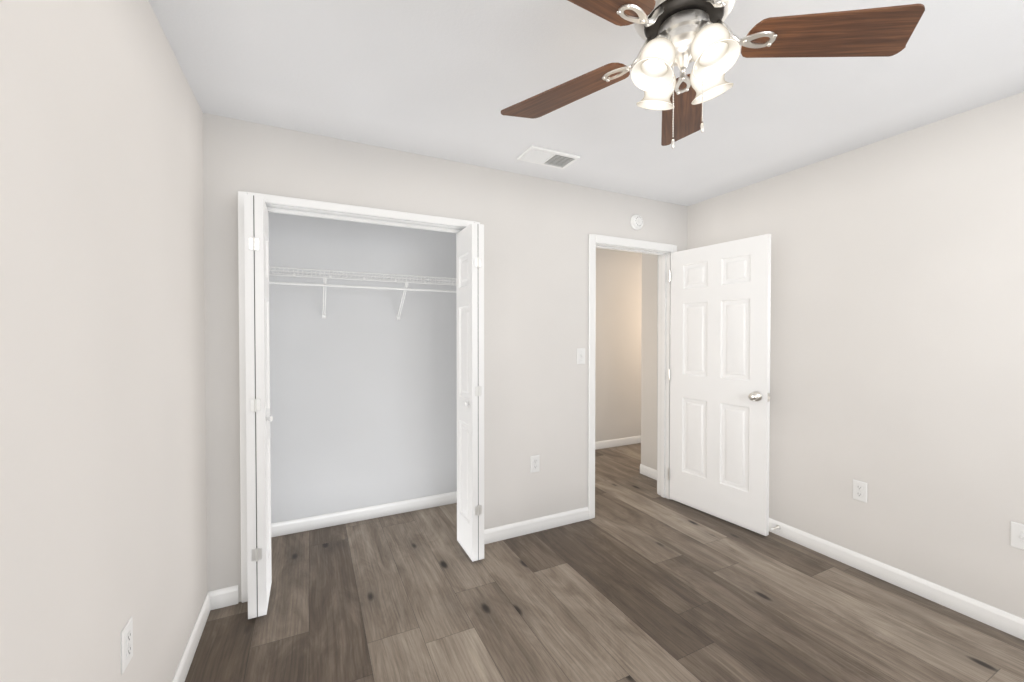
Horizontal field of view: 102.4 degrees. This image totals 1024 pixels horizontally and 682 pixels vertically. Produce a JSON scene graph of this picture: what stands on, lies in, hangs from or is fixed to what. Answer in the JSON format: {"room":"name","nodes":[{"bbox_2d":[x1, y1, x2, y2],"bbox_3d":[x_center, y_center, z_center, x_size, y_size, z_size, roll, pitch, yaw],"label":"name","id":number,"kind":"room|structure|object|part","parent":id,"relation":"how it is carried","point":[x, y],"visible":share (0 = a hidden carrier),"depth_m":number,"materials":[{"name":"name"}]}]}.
{"room":"empty bedroom","nodes":[
{"label":"empty bedroom","id":0,"kind":"room"},
{"bbox_2d":[0,0,207,681],"bbox_3d":[-0.984,0.126,0.822,0.120,2.440,4.280,0,1,-26],"label":"wall","id":1,"kind":"structure","parent":0,"point":[103,489],"depth_m":1.00,"materials":[{"name":"paint"}]},
{"bbox_2d":[120,617,132,674],"bbox_3d":[-1.065,0.841,1.142,0.008,0.114,0.070,0,1,-26],"label":"outlet","id":2,"kind":"object","parent":1,"relation":"attached to","point":[126,635],"visible":1,"depth_m":1.13,"materials":[{"name":"white plastic"}]},
{"bbox_2d":[172,591,209,681],"bbox_3d":[-0.767,1.304,0.547,0.013,0.090,3.325,0,1,-26],"label":"baseboard","id":3,"kind":"structure","parent":1,"relation":"attached to","point":[183,667],"depth_m":1.74,"materials":[{"name":"white wood"}]},
{"bbox_2d":[203,113,687,601],"bbox_3d":[-0.040,0.098,2.805,3.320,2.440,0.120,0,1,-26],"label":"wall","id":4,"kind":"structure","parent":0,"point":[537,230],"depth_m":2.70,"materials":[{"name":"paint"}]},
{"bbox_2d":[209,585,238,609],"bbox_3d":[-1.444,1.283,2.059,0.128,0.090,0.013,0,1,-26],"label":"baseboard","id":5,"kind":"structure","parent":4,"relation":"attached to","point":[228,596],"depth_m":2.06,"materials":[{"name":"white wood"}]},
{"bbox_2d":[244,194,272,618],"bbox_3d":[-1.264,0.313,2.077,0.110,2.030,0.296,0,1,-26],"label":"bifold door","id":6,"kind":"structure","parent":4,"relation":"in","point":[256,214],"depth_m":1.95,"materials":[{"name":"white wood"}]},
{"bbox_3d":[-1.192,0.383,2.025,0.028,0.030,0.030,0,1,-26],"label":"knob","id":7,"kind":"part","parent":6,"relation":"part of","materials":[{"name":"white plastic"}]},
{"bbox_2d":[238,191,479,602],"bbox_3d":[-0.789,0.283,2.365,1.301,2.082,0.016,0,1,-26],"label":"trim","id":8,"kind":"structure","parent":4,"relation":"attached to","point":[272,199],"depth_m":2.09,"materials":[{"name":"white wood"}]},
{"bbox_2d":[267,207,460,232],"bbox_3d":[-0.824,-0.702,2.421,1.211,0.020,0.024,0,1,-26],"label":"closet track","id":9,"kind":"object","parent":4,"relation":"attached to","point":[273,210],"visible":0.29,"depth_m":2.38,"materials":[{"name":"white metal"}]},
{"bbox_2d":[456,223,483,561],"bbox_3d":[-0.271,0.306,2.563,0.110,2.030,0.296,0,1,-26],"label":"bifold door","id":10,"kind":"structure","parent":9,"relation":"hanging from","point":[470,240],"depth_m":2.46,"materials":[{"name":"white wood"}]},
{"bbox_2d":[265,203,465,229],"bbox_3d":[-0.819,0.296,2.426,1.255,2.055,0.120,0,1,-26],"label":"door frame","id":11,"kind":"structure","parent":4,"relation":"attached to","point":[267,204],"depth_m":2.35,"materials":[{"name":"white wood"}]},
{"bbox_2d":[530,455,539,472],"bbox_3d":[0.160,0.847,2.842,0.070,0.114,0.008,0,1,-26],"label":"outlet","id":12,"kind":"object","parent":4,"relation":"attached to","point":[535,460],"visible":1,"depth_m":2.84,"materials":[{"name":"white plastic"}]},
{"bbox_2d":[484,507,588,543],"bbox_3d":[0.186,1.272,2.858,0.846,0.090,0.013,0,1,-26],"label":"baseboard","id":13,"kind":"structure","parent":4,"relation":"attached to","point":[495,534],"depth_m":2.84,"materials":[{"name":"white wood"}]},
{"bbox_2d":[577,348,584,363],"bbox_3d":[0.506,0.110,2.996,0.070,0.114,0.018,0,1,-26],"label":"switch","id":14,"kind":"object","parent":4,"relation":"attached to","point":[580,351],"visible":1,"depth_m":3.00,"materials":[{"name":"white plastic"}]},
{"bbox_2d":[588,234,676,518],"bbox_3d":[0.930,0.261,3.282,0.884,2.101,0.152,0,1,-26],"label":"door frame","id":15,"kind":"structure","parent":4,"relation":"attached to","point":[664,256],"depth_m":3.39,"materials":[{"name":"white wood"}]},
{"bbox_2d":[630,215,642,229],"bbox_3d":[0.977,-0.926,3.201,0.116,0.116,0.038,0,1,-26],"label":"smoke detector","id":16,"kind":"object","parent":4,"relation":"attached to","point":[636,221],"visible":1,"depth_m":3.19,"materials":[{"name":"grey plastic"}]},
{"bbox_2d":[670,234,770,535],"bbox_3d":[1.514,0.293,3.073,0.035,2.018,0.755,-1,1,-32],"label":"door","id":17,"kind":"structure","parent":4,"relation":"in","point":[720,317],"depth_m":3.01,"materials":[{"name":"white wood"}]},
{"bbox_2d":[748,391,770,401],"bbox_3d":[1.691,0.376,2.792,0.171,0.066,0.108,-1,1,-32],"label":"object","id":18,"kind":"structure","parent":17,"relation":"attached to","point":[755,396],"depth_m":2.77,"materials":[{"name":"silver metal"}]},
{"bbox_2d":[269,212,657,522],"bbox_3d":[0.687,0.081,4.048,5.720,2.440,1.476,0,1,-26],"label":"wall","id":19,"kind":"structure","parent":0,"point":[363,399],"depth_m":3.08,"materials":[{"name":"paint"}]},
{"bbox_2d":[269,266,455,319],"bbox_3d":[-1.015,-0.310,2.879,1.520,0.304,0.309,0,1,-26],"label":"wire shelf","id":20,"kind":"object","parent":19,"relation":"attached to","point":[325,285],"visible":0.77,"depth_m":2.79,"materials":[{"name":"white metal"}]},
{"bbox_2d":[271,491,456,536],"bbox_3d":[-1.080,1.270,3.034,1.520,0.090,0.013,0,1,-26],"label":"baseboard","id":21,"kind":"structure","parent":19,"relation":"attached to","point":[370,512],"depth_m":3.01,"materials":[{"name":"white wood"}]},
{"bbox_2d":[595,435,640,449],"bbox_3d":[1.181,1.242,4.988,3.780,0.090,0.013,0,1,-26],"label":"baseboard","id":22,"kind":"structure","parent":19,"relation":"attached to","point":[635,439],"depth_m":5.03,"materials":[{"name":"white wood"}]},
{"bbox_2d":[640,464,656,479],"bbox_3d":[1.346,1.258,3.887,0.013,0.090,0.375,0,1,-26],"label":"baseboard","id":23,"kind":"structure","parent":19,"relation":"attached to","point":[645,470],"depth_m":3.95,"materials":[{"name":"white wood"}]},
{"bbox_2d":[149,0,1023,205],"bbox_3d":[1.417,-1.157,2.404,5.840,0.080,5.040,0,1,-26],"label":"ceiling","id":24,"kind":"structure","parent":0,"point":[432,78],"depth_m":1.78,"materials":[{"name":"paint"}]},
{"bbox_2d":[517,145,580,168],"bbox_3d":[0.223,-1.111,2.505,0.335,0.014,0.190,0,1,-26],"label":"ceiling vent","id":25,"kind":"object","parent":24,"relation":"in","point":[533,154],"visible":1,"depth_m":2.49,"materials":[{"name":"grey metal"}]},
{"bbox_2d":[501,0,924,148],"bbox_3d":[0.471,-0.818,1.106,1.182,0.561,1.171,0,1,-26],"label":"fan","id":26,"kind":"object","parent":24,"relation":"hanging from","point":[679,33],"visible":1,"depth_m":1.12,"materials":[{"name":"brown wood"}]},
{"bbox_3d":[0.174,-0.835,1.399,0.457,0.006,0.158,1,10,40],"label":"blade","id":27,"kind":"part","parent":26,"relation":"part of","materials":[{"name":"brown wood"}]},
{"bbox_3d":[0.143,-0.828,0.937,0.457,0.006,0.158,-1,10,-32],"label":"blade","id":28,"kind":"part","parent":26,"relation":"part of","materials":[{"name":"brown wood"}]},
{"bbox_3d":[0.383,-0.853,1.224,0.066,0.070,0.016,1,1,40],"label":"iron arm","id":29,"kind":"part","parent":26,"relation":"part of","materials":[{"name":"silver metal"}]},
{"bbox_3d":[0.381,-0.754,1.107,0.118,0.125,0.112,0,1,-23],"label":"lamp shade","id":30,"kind":"part","parent":26,"relation":"part of","materials":[{"name":"white glass"}]},
{"bbox_3d":[0.373,-0.851,1.081,0.066,0.070,0.016,-1,1,-32],"label":"iron arm","id":31,"kind":"part","parent":26,"relation":"part of","materials":[{"name":"silver metal"}]},
{"bbox_3d":[0.436,-0.756,1.243,0.112,0.125,0.118,0,1,-23],"label":"lamp shade","id":32,"kind":"part","parent":26,"relation":"part of","materials":[{"name":"white glass"}]},
{"bbox_3d":[0.393,-0.773,1.112,0.046,0.068,0.044,0,1,-23],"label":"bulb","id":33,"kind":"part","parent":26,"relation":"part of","materials":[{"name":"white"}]},
{"bbox_2d":[656,30,670,40],"bbox_3d":[0.408,-0.822,1.118,0.049,0.055,0.047,0,1,-23],"label":"socket","id":34,"kind":"object","parent":26,"relation":"attached to","point":[662,34],"depth_m":1.10,"materials":[{"name":"silver metal"}]},
{"bbox_3d":[0.623,-0.836,1.511,0.158,0.006,0.457,-9,-3,22],"label":"blade","id":35,"kind":"part","parent":26,"relation":"part of","materials":[{"name":"brown wood"}]},
{"bbox_3d":[0.522,-0.853,1.259,0.016,0.070,0.066,0,1,22],"label":"iron arm","id":36,"kind":"part","parent":26,"relation":"part of","materials":[{"name":"silver metal"}]},
{"bbox_3d":[0.476,-0.928,1.145,0.264,0.342,0.264,0,1,-26],"label":"motor","id":37,"kind":"part","parent":26,"relation":"part of","materials":[{"name":"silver metal"}]},
{"bbox_3d":[0.490,-0.680,1.148,0.082,0.287,0.046,0,1,-26],"label":"chain","id":38,"kind":"part","parent":26,"relation":"part of","materials":[{"name":"silver metal"}]},
{"bbox_2d":[695,20,712,35],"bbox_3d":[0.505,-0.821,1.077,0.047,0.055,0.049,0,1,-23],"label":"socket","id":39,"kind":"object","parent":26,"relation":"attached to","point":[699,24],"depth_m":1.07,"materials":[{"name":"silver metal"}]},
{"bbox_3d":[0.572,-0.755,1.187,0.118,0.125,0.112,0,1,-23],"label":"lamp shade","id":40,"kind":"part","parent":26,"relation":"part of","materials":[{"name":"white glass"}]},
{"bbox_3d":[0.511,-0.773,1.064,0.044,0.068,0.046,0,1,-23],"label":"bulb","id":41,"kind":"part","parent":26,"relation":"part of","materials":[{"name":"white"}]},
{"bbox_3d":[0.516,-0.753,1.052,0.112,0.125,0.118,0,1,-23],"label":"lamp shade","id":42,"kind":"part","parent":26,"relation":"part of","materials":[{"name":"white glass"}]},
{"bbox_3d":[0.506,-0.850,1.028,0.016,0.070,0.066,0,1,-14],"label":"iron arm","id":43,"kind":"part","parent":26,"relation":"part of","materials":[{"name":"silver metal"}]},
{"bbox_3d":[0.598,-0.852,1.137,0.066,0.070,0.016,0,1,4],"label":"iron arm","id":44,"kind":"part","parent":26,"relation":"part of","materials":[{"name":"silver metal"}]},
{"bbox_3d":[0.869,-0.831,1.119,0.457,0.006,0.158,0,-8,4],"label":"blade","id":45,"kind":"part","parent":26,"relation":"part of","materials":[{"name":"brown wood"}]},
{"bbox_2d":[185,443,1023,681],"bbox_3d":[1.417,1.373,2.439,5.840,0.100,5.040,0,1,-26],"label":"floor","id":46,"kind":"structure","parent":0,"point":[652,587],"depth_m":2.02,"materials":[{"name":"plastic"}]},
{"bbox_2d":[687,92,1023,618],"bbox_3d":[2.262,0.109,2.015,0.120,2.440,3.565,0,1,-26],"label":"wall","id":47,"kind":"structure","parent":0,"point":[897,326],"depth_m":2.19,"materials":[{"name":"paint"}]},
{"bbox_2d":[853,479,866,502],"bbox_3d":[2.014,0.869,2.386,0.008,0.114,0.070,0,1,-26],"label":"outlet","id":48,"kind":"object","parent":47,"relation":"attached to","point":[859,487],"visible":1,"depth_m":2.38,"materials":[{"name":"white plastic"}]},
{"bbox_2d":[769,518,1023,639],"bbox_3d":[2.202,1.284,2.002,0.013,0.090,3.325,0,1,-26],"label":"baseboard","id":49,"kind":"structure","parent":47,"relation":"attached to","point":[1009,623],"depth_m":2.18,"materials":[{"name":"white wood"}]},
{"bbox_2d":[1010,521,1023,549],"bbox_3d":[2.277,0.876,1.841,0.016,0.114,0.070,0,1,-26],"label":"outlet","id":50,"kind":"object","parent":47,"relation":"attached to","point":[1016,529],"visible":1,"depth_m":1.85,"materials":[{"name":"white plastic"}]}
]}

